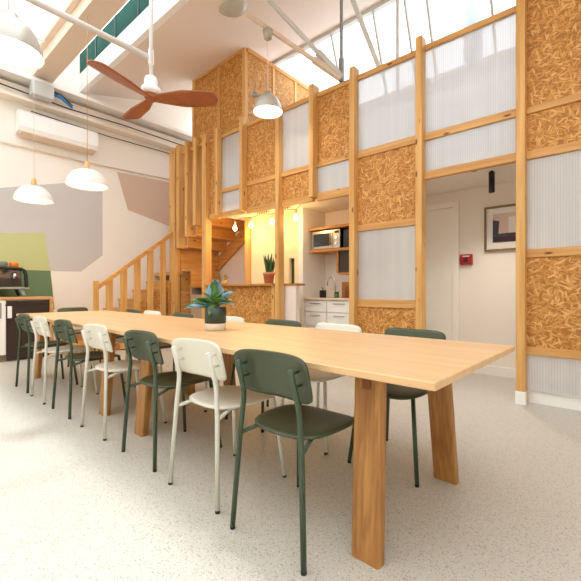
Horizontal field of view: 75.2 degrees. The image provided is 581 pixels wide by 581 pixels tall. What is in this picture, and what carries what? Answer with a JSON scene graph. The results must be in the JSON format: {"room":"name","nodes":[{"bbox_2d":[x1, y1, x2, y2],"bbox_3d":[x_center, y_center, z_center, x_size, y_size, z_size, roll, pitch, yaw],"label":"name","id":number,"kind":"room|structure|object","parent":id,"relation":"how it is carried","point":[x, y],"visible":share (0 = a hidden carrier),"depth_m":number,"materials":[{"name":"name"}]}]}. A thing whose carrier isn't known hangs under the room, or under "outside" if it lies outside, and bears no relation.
{"room":"office break room","nodes":[
{"label":"office break room","id":0,"kind":"room"},
{"bbox_2d":[33,0,68,41],"bbox_3d":[-0.341,-3.965,2.791,10.200,0.440,0.060,0,0,41],"label":"skylight","id":1,"kind":"object","parent":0,"point":[48,19],"depth_m":5.63,"materials":[{"name":"white glass"}]},
{"bbox_2d":[80,0,128,52],"bbox_3d":[-0.089,-4.180,3.076,10.200,0.010,0.700,0,0,41],"label":"trim","id":2,"kind":"structure","parent":1,"relation":"attached to","point":[128,0],"depth_m":5.88,"materials":[{"name":"white paint"}]},
{"bbox_2d":[0,0,191,345],"bbox_3d":[-4.684,-1.935,5.722,0.207,5.900,8.800,0,0,41],"label":"wall","id":3,"kind":"structure","parent":0,"point":[77,240],"depth_m":6.65,"materials":[{"name":"paint"}]},
{"bbox_2d":[29,79,72,108],"bbox_3d":[-3.807,-3.115,6.034,0.170,0.241,0.586,0,0,41],"label":"junction box","id":4,"kind":"object","parent":3,"relation":"attached to","point":[37,89],"visible":1,"depth_m":5.90,"materials":[{"name":"plastic"}]},
{"bbox_2d":[15,109,98,154],"bbox_3d":[-3.868,-2.620,6.317,0.225,0.390,1.170,0,0,41],"label":"air conditioner","id":5,"kind":"object","parent":3,"relation":"attached to","point":[28,125],"visible":1,"depth_m":6.19,"materials":[{"name":"white paint"}]},
{"bbox_2d":[0,141,168,179],"bbox_3d":[-3.829,-2.320,6.502,0.024,0.094,5.100,0,0,41],"label":"conduit","id":6,"kind":"object","parent":3,"relation":"attached to","point":[0,141],"visible":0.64,"depth_m":6.57,"materials":[{"name":"paint"}]},
{"bbox_2d":[0,78,184,149],"bbox_3d":[-4.727,-3.085,5.361,0.220,0.240,8.200,0,0,41],"label":"trim","id":7,"kind":"structure","parent":3,"relation":"attached to","point":[6,93],"depth_m":6.62,"materials":[{"name":"paint"}]},
{"bbox_2d":[0,83,183,145],"bbox_3d":[-3.786,-3.075,6.264,0.041,0.077,4.800,0,0,42],"label":"cable","id":8,"kind":"object","parent":7,"relation":"on","point":[0,83],"visible":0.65,"depth_m":6.66,"materials":[{"name":"black plastic"}]},
{"bbox_2d":[0,64,191,141],"bbox_3d":[-4.678,-3.345,5.318,0.350,0.180,8.200,0,0,41],"label":"trim","id":9,"kind":"structure","parent":3,"relation":"attached to","point":[6,73],"depth_m":6.64,"materials":[{"name":"white paint"}]},
{"bbox_2d":[31,111,168,153],"bbox_3d":[-3.186,-2.870,7.202,0.016,0.044,3.000,0,0,41],"label":"cable","id":10,"kind":"object","parent":3,"relation":"attached to","point":[31,111],"visible":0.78,"depth_m":6.87,"materials":[{"name":"plastic"}]},
{"bbox_2d":[80,0,153,72],"bbox_3d":[0.069,-3.990,3.330,10.078,0.350,0.030,0,0,41],"label":"window","id":11,"kind":"structure","parent":3,"relation":"in","point":[132,9],"depth_m":5.70,"materials":[{"name":"teal glass"}]},
{"bbox_2d":[79,0,188,92],"bbox_3d":[0.129,-3.663,3.324,10.200,0.305,0.080,0,0,41],"label":"trim","id":12,"kind":"structure","parent":3,"relation":"attached to","point":[137,31],"depth_m":5.37,"materials":[{"name":"white paint"}]},
{"bbox_2d":[85,0,382,100],"bbox_3d":[0.908,-3.857,4.210,10.200,0.695,2.320,0,0,41],"label":"ceiling","id":13,"kind":"structure","parent":0,"point":[196,38],"depth_m":5.65,"materials":[{"name":"paint"}]},
{"bbox_2d":[219,0,247,17],"bbox_3d":[-0.766,-3.665,4.851,0.440,0.160,0.440,0,0,41],"label":"ceiling lamp","id":14,"kind":"object","parent":13,"relation":"attached to","point":[229,8],"visible":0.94,"depth_m":4.82,"materials":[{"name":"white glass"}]},
{"bbox_2d":[266,0,342,75],"bbox_3d":[0.144,-3.206,4.747,1.073,0.971,0.065,0,0,-12],"label":"strut","id":15,"kind":"object","parent":13,"relation":"attached to","point":[319,54],"visible":0.91,"depth_m":4.74,"materials":[{"name":"grey metal"}]},
{"bbox_2d":[339,0,343,82],"bbox_3d":[0.655,-3.295,4.853,0.050,1.220,0.050,0,0,41],"label":"hanger","id":16,"kind":"object","parent":13,"relation":"hanging from","point":[341,59],"visible":0.78,"depth_m":4.84,"materials":[{"name":"grey metal"}]},
{"bbox_2d":[247,12,342,81],"bbox_3d":[0.058,-3.078,4.780,1.219,0.758,0.070,0,0,-7],"label":"strut","id":17,"kind":"object","parent":16,"relation":"attached to","point":[320,64],"visible":0.96,"depth_m":4.78,"materials":[{"name":"paint"}]},
{"bbox_2d":[252,27,282,118],"bbox_3d":[-0.284,-2.748,4.740,0.370,1.034,0.370,0,0,41],"label":"pendant","id":18,"kind":"object","parent":17,"relation":"hanging from","point":[267,105],"visible":1,"depth_m":4.68,"materials":[{"name":"metal"}]},
{"bbox_2d":[254,105,281,117],"bbox_3d":[-0.284,-2.248,4.740,0.348,0.034,0.348,0,0,41],"label":"diffuser","id":19,"kind":"object","parent":18,"relation":"attached to","point":[261,111],"depth_m":4.71,"materials":[{"name":"white plastic"}]},
{"bbox_2d":[350,0,380,66],"bbox_3d":[0.886,-3.235,4.616,0.519,1.317,0.060,0,0,36],"label":"strut","id":20,"kind":"object","parent":13,"relation":"attached to","point":[353,2],"visible":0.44,"depth_m":4.56,"materials":[{"name":"grey metal"}]},
{"bbox_2d":[396,0,398,57],"bbox_3d":[1.233,-2.945,4.344,0.030,1.920,0.030,0,0,41],"label":"hanger","id":21,"kind":"object","parent":13,"relation":"hanging from","point":[397,1],"visible":0.44,"depth_m":4.33,"materials":[{"name":"grey metal"}]},
{"bbox_2d":[251,208,297,283],"bbox_3d":[-0.255,-0.124,6.173,1.060,2.279,0.070,0,0,41],"label":"wall","id":22,"kind":"structure","parent":0,"point":[262,232],"depth_m":6.19,"materials":[{"name":"beige paint"}]},
{"bbox_2d":[0,348,580,580],"bbox_3d":[-0.858,1.065,2.354,10.400,0.100,8.800,0,0,41],"label":"floor","id":23,"kind":"structure","parent":0,"point":[74,506],"depth_m":1.89,"materials":[{"name":"concrete"}]},
{"bbox_2d":[0,296,53,361],"bbox_3d":[-4.455,0.555,5.341,0.635,0.920,1.770,0,0,41],"label":"base cabinet","id":24,"kind":"object","parent":23,"relation":"on","point":[9,306],"visible":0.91,"depth_m":5.46,"materials":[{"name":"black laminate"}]},
{"bbox_2d":[0,296,53,299],"bbox_3d":[-4.460,0.113,5.346,0.620,0.035,1.770,0,0,41],"label":"countertop","id":25,"kind":"structure","parent":24,"relation":"on","point":[19,297],"depth_m":5.58,"materials":[{"name":"brown wood"}]},
{"bbox_2d":[0,266,29,295],"bbox_3d":[-4.299,-0.133,5.437,0.520,0.441,0.828,0,0,41],"label":"espresso machine","id":26,"kind":"object","parent":25,"relation":"on","point":[9,276],"visible":1,"depth_m":5.53,"materials":[{"name":"black metal"}]},
{"bbox_2d":[0,261,7,265],"bbox_3d":[-4.214,-0.377,5.535,0.120,0.100,0.120,0,0,41],"label":"cup","id":27,"kind":"object","parent":26,"relation":"on","point":[2,263],"visible":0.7,"depth_m":5.49,"materials":[{"name":"grey ceramic"}]},
{"bbox_2d":[9,262,18,266],"bbox_3d":[-4.128,-0.377,5.632,0.120,0.100,0.120,0,0,41],"label":"cup","id":28,"kind":"object","parent":26,"relation":"on","point":[12,264],"visible":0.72,"depth_m":5.59,"materials":[{"name":"orange ceramic"}]},
{"bbox_2d":[0,287,29,288],"bbox_3d":[-4.282,-0.033,5.442,0.380,0.025,0.790,0,0,41],"label":"drip tray","id":29,"kind":"object","parent":26,"relation":"on","point":[0,287],"depth_m":5.47,"materials":[{"name":"metal"}]},
{"bbox_2d":[15,314,77,392],"bbox_3d":[-2.610,0.629,4.031,0.433,0.772,0.488,0,0,41],"label":"dining chair","id":30,"kind":"object","parent":23,"relation":"on","point":[23,320],"visible":0.73,"depth_m":3.98,"materials":[{"name":"green plastic"}]},
{"bbox_2d":[30,316,98,404],"bbox_3d":[-2.197,0.629,3.660,0.433,0.772,0.488,0,0,42],"label":"dining chair","id":31,"kind":"object","parent":23,"relation":"on","point":[39,324],"visible":0.91,"depth_m":3.61,"materials":[{"name":"beige plastic"}]},
{"bbox_2d":[57,307,100,366],"bbox_3d":[-2.994,0.629,5.327,0.488,0.772,0.433,0,0,41],"label":"dining chair","id":32,"kind":"object","parent":23,"relation":"on","point":[70,309],"visible":0.34,"depth_m":5.37,"materials":[{"name":"green plastic"}]},
{"bbox_2d":[52,319,125,418],"bbox_3d":[-1.749,0.629,3.275,0.433,0.772,0.488,0,0,41],"label":"dining chair","id":33,"kind":"object","parent":23,"relation":"on","point":[63,328],"visible":0.79,"depth_m":3.21,"materials":[{"name":"green plastic"}]},
{"bbox_2d":[91,309,140,371],"bbox_3d":[-2.186,0.629,4.766,0.433,0.772,0.488,0,0,41],"label":"dining chair","id":34,"kind":"object","parent":23,"relation":"on","point":[127,310],"visible":0.19,"depth_m":4.81,"materials":[{"name":"green plastic"}]},
{"bbox_2d":[80,324,166,440],"bbox_3d":[-1.265,0.629,2.849,0.433,0.772,0.488,0,0,41],"label":"dining chair","id":35,"kind":"object","parent":23,"relation":"on","point":[96,336],"visible":0.84,"depth_m":2.78,"materials":[{"name":"beige plastic"}]},
{"bbox_2d":[116,310,162,383],"bbox_3d":[-1.817,0.629,4.441,0.433,0.772,0.488,0,0,41],"label":"dining chair","id":36,"kind":"object","parent":23,"relation":"on","point":[118,340],"visible":0.15,"depth_m":4.46,"materials":[{"name":"beige plastic"}]},
{"bbox_2d":[60,218,244,354],"bbox_3d":[-2.314,-0.222,6.747,1.990,2.474,2.870,0,0,41],"label":"staircase","id":37,"kind":"structure","parent":23,"relation":"on","point":[222,232],"depth_m":7.01,"materials":[{"name":"brown wood"}]},
{"bbox_2d":[134,312,193,386],"bbox_3d":[-1.323,0.629,4.006,0.433,0.772,0.488,0,0,41],"label":"dining chair","id":38,"kind":"object","parent":23,"relation":"on","point":[162,345],"visible":0.21,"depth_m":4.04,"materials":[{"name":"green plastic"}]},
{"bbox_2d":[121,330,221,471],"bbox_3d":[-0.763,0.629,2.410,0.433,0.772,0.488,0,0,42],"label":"dining chair","id":39,"kind":"object","parent":23,"relation":"on","point":[139,344],"visible":0.91,"depth_m":2.35,"materials":[{"name":"green plastic"}]},
{"bbox_2d":[189,286,201,318],"bbox_3d":[-1.517,0.468,6.812,0.600,1.095,0.320,0,0,41],"label":"shelf unit","id":40,"kind":"object","parent":23,"relation":"on","point":[196,291],"visible":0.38,"depth_m":6.83,"materials":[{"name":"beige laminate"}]},
{"bbox_2d":[179,316,243,411],"bbox_3d":[-0.714,0.629,3.470,0.433,0.772,0.488,0,0,41],"label":"dining chair","id":41,"kind":"object","parent":23,"relation":"on","point":[228,318],"visible":0.13,"depth_m":3.51,"materials":[{"name":"beige plastic"}]},
{"bbox_2d":[168,338,286,513],"bbox_3d":[-0.339,0.629,2.014,0.433,0.772,0.488,0,0,41],"label":"dining chair","id":42,"kind":"object","parent":23,"relation":"on","point":[190,355],"visible":0.94,"depth_m":1.94,"materials":[{"name":"beige plastic"}]},
{"bbox_2d":[245,217,250,283],"bbox_3d":[-0.713,-0.124,6.556,0.125,2.279,0.100,0,0,41],"label":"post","id":43,"kind":"structure","parent":23,"relation":"on","point":[247,220],"depth_m":6.52,"materials":[{"name":"brown wood"}]},
{"bbox_2d":[204,283,304,323],"bbox_3d":[-0.631,0.458,5.912,1.920,1.115,0.360,0,0,41],"label":"counter","id":44,"kind":"object","parent":23,"relation":"on","point":[255,302],"depth_m":5.73,"materials":[{"name":"brown wood"}]},
{"bbox_2d":[221,274,226,283],"bbox_3d":[-1.109,-0.192,6.389,0.108,0.183,0.120,0,0,41],"label":"flower pot","id":45,"kind":"object","parent":44,"relation":"on","point":[224,281],"visible":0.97,"depth_m":6.36,"materials":[{"name":"orange ceramic"}]},
{"bbox_2d":[204,283,304,285],"bbox_3d":[-0.631,-0.085,5.912,1.920,0.030,0.360,0,0,41],"label":"countertop","id":46,"kind":"structure","parent":44,"relation":"on","point":[270,284],"depth_m":5.47,"materials":[{"name":"brown wood"}]},
{"bbox_2d":[263,253,274,283],"bbox_3d":[-0.319,-0.334,5.643,0.194,0.468,0.184,0,0,-27],"label":"snake plant","id":47,"kind":"object","parent":44,"relation":"on","point":[269,274],"visible":0.93,"depth_m":5.59,"materials":[{"name":"green plant"}]},
{"bbox_2d":[225,319,301,432],"bbox_3d":[-0.199,0.629,3.016,0.433,0.772,0.488,0,0,42],"label":"dining chair","id":48,"kind":"object","parent":23,"relation":"on","point":[269,321],"visible":0.14,"depth_m":3.06,"materials":[{"name":"green plastic"}]},
{"bbox_2d":[16,310,514,569],"bbox_3d":[-1.067,0.645,3.177,4.980,0.740,1.020,0,0,42],"label":"dining table","id":49,"kind":"object","parent":23,"relation":"on","point":[375,361],"visible":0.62,"depth_m":1.76,"materials":[{"name":"brown wood"}]},
{"bbox_2d":[184,279,236,330],"bbox_3d":[-0.551,0.098,2.598,0.352,0.352,0.160,0,0,-11],"label":"potted plant","id":50,"kind":"object","parent":49,"relation":"on","point":[215,316],"visible":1,"depth_m":2.57,"materials":[{"name":"green plant"}]},
{"bbox_2d":[230,349,353,575],"bbox_3d":[0.043,0.629,1.644,0.433,0.772,0.488,0,0,41],"label":"dining chair","id":51,"kind":"object","parent":23,"relation":"on","point":[280,374],"visible":0.98,"depth_m":1.56,"materials":[{"name":"green plastic"}]},
{"bbox_2d":[276,323,361,454],"bbox_3d":[0.217,0.629,2.650,0.433,0.772,0.488,0,0,41],"label":"dining chair","id":52,"kind":"object","parent":23,"relation":"on","point":[317,376],"visible":0.33,"depth_m":2.60,"materials":[{"name":"beige plastic"}]},
{"bbox_2d":[304,297,348,327],"bbox_3d":[0.888,0.522,5.500,1.355,0.825,0.550,0,0,41],"label":"base unit","id":53,"kind":"object","parent":23,"relation":"on","point":[317,309],"visible":0.34,"depth_m":5.50,"materials":[{"name":"white laminate"}]},
{"bbox_2d":[320,290,325,297],"bbox_3d":[0.501,0.032,5.821,0.080,0.157,0.080,0,0,41],"label":"soap dispenser","id":54,"kind":"object","parent":53,"relation":"on","point":[322,292],"visible":1,"depth_m":5.79,"materials":[{"name":"black plastic"}]},
{"bbox_2d":[304,297,348,300],"bbox_3d":[0.888,0.125,5.500,1.355,0.030,0.550,0,0,41],"label":"countertop","id":55,"kind":"structure","parent":53,"relation":"on","point":[315,298],"depth_m":5.49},
{"bbox_2d":[327,276,338,292],"bbox_3d":[0.654,-0.057,5.819,0.237,0.333,0.050,0,0,41],"label":"tap","id":56,"kind":"object","parent":53,"relation":"on","point":[328,278],"visible":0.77,"depth_m":5.79,"materials":[{"name":"silver metal"}]},
{"bbox_2d":[342,282,348,296],"bbox_3d":[0.872,-0.012,5.834,0.180,0.240,0.018,0,0,41],"label":"cutting board","id":57,"kind":"object","parent":53,"relation":"on","point":[344,284],"visible":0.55,"depth_m":5.85,"materials":[{"name":"brown wood"}]},
{"bbox_2d":[345,286,348,297],"bbox_3d":[0.913,0.023,5.758,0.180,0.170,0.018,0,0,41],"label":"cutting board","id":58,"kind":"object","parent":53,"relation":"on","point":[346,287],"visible":0.44,"depth_m":5.79,"materials":[{"name":"brown wood"}]},
{"bbox_2d":[169,0,580,410],"bbox_3d":[0.616,-1.185,4.733,7.670,4.400,0.200,0,0,41],"label":"wall","id":59,"kind":"structure","parent":23,"relation":"on","point":[504,87],"depth_m":3.99,"materials":[{"name":"brown wood"}]},
{"bbox_2d":[347,328,445,487],"bbox_3d":[0.655,0.629,2.264,0.433,0.772,0.488,0,0,41],"label":"dining chair","id":60,"kind":"object","parent":23,"relation":"on","point":[398,392],"visible":0.36,"depth_m":2.19,"materials":[{"name":"green plastic"}]},
{"bbox_2d":[284,286,298,321],"bbox_3d":[-0.597,0.473,5.935,1.860,1.084,0.080,0,0,41],"label":"wall","id":61,"kind":"structure","parent":0,"point":[291,293],"depth_m":5.34,"materials":[{"name":"paint"}]},
{"bbox_2d":[298,207,324,327],"bbox_3d":[0.341,-0.124,5.979,0.090,2.279,0.565,0,0,41],"label":"wall","id":62,"kind":"structure","parent":0,"point":[311,267],"depth_m":5.84,"materials":[{"name":"paint"}]},
{"bbox_2d":[292,258,293,282],"bbox_3d":[0.065,-0.285,5.938,0.150,0.600,0.020,0,0,41],"label":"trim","id":63,"kind":"structure","parent":62,"relation":"attached to","point":[292,258],"depth_m":5.95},
{"bbox_2d":[219,181,515,368],"bbox_3d":[1.786,-0.165,5.206,10.200,2.360,0.225,0,0,41],"label":"wall","id":64,"kind":"structure","parent":0,"point":[487,286],"depth_m":4.63,"materials":[{"name":"grey paint"}]},
{"bbox_2d":[308,223,348,274],"bbox_3d":[0.923,-0.593,5.543,1.340,0.715,0.440,0,0,41],"label":"wall shelf unit","id":65,"kind":"object","parent":64,"relation":"attached to","point":[342,253],"visible":0.39,"depth_m":5.51,"materials":[{"name":"brown wood"}]},
{"bbox_2d":[312,229,343,249],"bbox_3d":[0.636,-0.757,5.770,0.510,0.285,0.398,0,0,41],"label":"microwave","id":66,"kind":"object","parent":65,"relation":"on","point":[328,239],"visible":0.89,"depth_m":5.61,"materials":[{"name":"silver plastic"}]},
{"bbox_2d":[343,229,348,246],"bbox_3d":[1.024,-0.750,5.454,0.430,0.270,0.320,0,0,41],"label":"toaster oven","id":67,"kind":"object","parent":65,"relation":"on","point":[346,231],"visible":0.15,"depth_m":5.45,"materials":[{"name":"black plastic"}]},
{"bbox_2d":[426,201,459,340],"bbox_3d":[1.744,-0.055,5.069,0.980,2.140,0.082,0,0,41],"label":"door","id":68,"kind":"structure","parent":64,"relation":"in","point":[442,220],"depth_m":4.89,"materials":[{"name":"paint"}]},
{"bbox_2d":[460,254,472,264],"bbox_3d":[2.189,-0.385,4.700,0.142,0.130,0.048,0,0,41],"label":"fire alarm","id":69,"kind":"object","parent":64,"relation":"attached to","point":[465,259],"visible":1,"depth_m":4.68,"materials":[{"name":"red plastic"}]},
{"bbox_2d":[472,365,515,378],"bbox_3d":[3.814,0.960,3.288,4.420,0.110,0.025,0,0,41],"label":"baseboard","id":70,"kind":"structure","parent":64,"relation":"attached to","point":[487,370],"depth_m":4.47,"materials":[{"name":"white paint"}]},
{"bbox_2d":[484,203,515,251],"bbox_3d":[2.558,-0.735,4.385,0.556,0.530,0.033,0,0,41],"label":"framed print","id":71,"kind":"object","parent":64,"relation":"attached to","point":[499,221],"visible":0.62,"depth_m":4.46,"materials":[{"name":"beige paper"}]},
{"bbox_2d":[228,163,515,220],"bbox_3d":[2.345,-1.325,4.298,8.160,0.120,1.450,0,0,41],"label":"ceiling","id":72,"kind":"structure","parent":0,"point":[504,173],"depth_m":4.50,"materials":[{"name":"grey paint"}]},
{"bbox_2d":[230,205,299,230],"bbox_3d":[-0.445,-1.131,5.987,1.583,0.233,0.068,0,0,41],"label":"string lights","id":73,"kind":"object","parent":72,"relation":"hanging from","point":[295,216],"visible":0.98,"depth_m":5.90,"materials":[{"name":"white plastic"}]},
{"bbox_2d":[270,214,273,224],"bbox_3d":[-0.286,-1.100,5.848,0.068,0.170,0.068,0,0,41],"label":"bulb","id":74,"kind":"object","parent":73,"relation":"attached to","point":[271,221],"depth_m":5.83,"materials":[{"name":"white glass"}]},
{"bbox_2d":[294,209,297,220],"bbox_3d":[0.081,-1.100,5.525,0.068,0.170,0.068,0,0,41],"label":"bulb","id":75,"kind":"object","parent":73,"relation":"attached to","point":[295,217],"depth_m":5.51,"materials":[{"name":"white glass"}]},
{"bbox_2d":[489,170,494,192],"bbox_3d":[2.127,-1.150,3.990,0.058,0.230,0.058,0,0,41],"label":"ceiling spotlight","id":76,"kind":"object","parent":72,"relation":"hanging from","point":[491,173],"visible":1,"depth_m":3.97,"materials":[{"name":"black plastic"}]},
{"bbox_3d":[3.054,-1.935,-1.223,0.200,5.900,9.000,0,0,41],"label":"wall","id":77,"kind":"structure","parent":0,"visible":0},
{"bbox_2d":[35,34,44,41],"bbox_3d":[-2.045,-3.680,0.855,10.200,0.070,4.980,0,0,41],"label":"window","id":78,"kind":"structure","parent":77,"relation":"in","point":[39,38],"depth_m":5.51,"materials":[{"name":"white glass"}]},
{"bbox_2d":[0,0,43,69],"bbox_3d":[-1.797,-2.608,2.408,0.380,2.194,0.380,0,0,41],"label":"pendant","id":79,"kind":"object","parent":78,"relation":"hanging from","point":[20,48],"visible":1,"depth_m":2.37,"materials":[{"name":"metal"}]},
{"bbox_2d":[0,35,41,67],"bbox_3d":[-1.797,-1.528,2.408,0.357,0.034,0.357,0,0,41],"label":"diffuser","id":80,"kind":"object","parent":79,"relation":"attached to","point":[16,51],"depth_m":2.41,"materials":[{"name":"white plastic"}]},
{"bbox_2d":[13,178,53,204],"bbox_3d":[-3.500,-2.448,5.150,0.464,2.454,0.464,0,0,41],"label":"pendant lamp","id":81,"kind":"object","parent":78,"relation":"hanging from","point":[31,194],"visible":1,"depth_m":5.06,"materials":[{"name":"white metal"}]},
{"bbox_2d":[16,197,51,202],"bbox_3d":[-3.500,-1.265,5.150,0.418,0.040,0.418,0,0,41],"label":"diffuser","id":82,"kind":"object","parent":81,"relation":"attached to","point":[21,199],"depth_m":5.17,"materials":[{"name":"white plastic"}]},
{"bbox_2d":[31,0,127,82],"bbox_3d":[-0.314,-3.560,2.821,10.200,0.370,0.280,0,0,41],"label":"beam","id":83,"kind":"structure","parent":77,"relation":"attached to","point":[64,40],"depth_m":5.13,"materials":[{"name":"paint"}]},
{"bbox_2d":[65,14,107,190],"bbox_3d":[-2.483,-2.328,4.611,0.464,2.114,0.464,0,0,41],"label":"pendant lamp","id":84,"kind":"object","parent":77,"relation":"hanging from","point":[87,179],"visible":1,"depth_m":4.57,"materials":[{"name":"white metal"}]},
{"bbox_2d":[68,181,105,188],"bbox_3d":[-2.483,-1.315,4.611,0.418,0.040,0.418,0,0,41],"label":"diffuser","id":85,"kind":"object","parent":84,"relation":"attached to","point":[73,184],"depth_m":4.62,"materials":[{"name":"white plastic"}]},
{"bbox_2d":[87,0,217,119],"bbox_3d":[-1.384,-2.727,3.490,1.063,1.956,1.067,0,0,41],"label":"ceiling fan","id":86,"kind":"object","parent":77,"relation":"hanging from","point":[150,90],"visible":1,"depth_m":3.47,"materials":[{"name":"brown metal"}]},
{"bbox_3d":[-3.832,-1.935,-1.023,10.400,5.900,0.200,0,0,41],"label":"wall","id":87,"kind":"structure","parent":0,"visible":0},
{"bbox_2d":[25,0,148,59],"bbox_3d":[-2.949,-2.155,1.630,0.050,0.050,4.950,0,0,41],"label":"rod","id":88,"kind":"object","parent":87,"relation":"attached to","point":[38,3],"visible":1,"depth_m":3.07,"materials":[{"name":"white metal"}]},
{"bbox_3d":[1.999,-2.165,5.448,10.200,1.640,0.180,0,0,41],"label":"wall","id":89,"kind":"structure","parent":0,"visible":0},
{"bbox_2d":[192,47,308,141],"bbox_3d":[-0.703,-3.092,7.139,1.470,1.615,1.712,0,0,41],"label":"enclosure","id":90,"kind":"object","parent":89,"relation":"attached to","point":[233,80],"visible":0.58,"depth_m":6.39,"materials":[{"name":"brown wood"}]},
{"bbox_2d":[272,0,493,82],"bbox_3d":[1.823,-3.535,5.248,10.200,1.180,0.553,0,0,41],"label":"window","id":91,"kind":"structure","parent":89,"relation":"in","point":[374,9],"depth_m":5.57,"materials":[{"name":"white metal"}]},
{"label":"outside","id":92,"kind":"structure","parent":0,"visible":0},
{"bbox_2d":[463,0,482,27],"bbox_3d":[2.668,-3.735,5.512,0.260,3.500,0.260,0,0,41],"label":"window pane","id":93,"kind":"object","parent":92,"point":[472,9],"visible":0.02,"depth_m":5.41,"materials":[{"name":"clear glass"}]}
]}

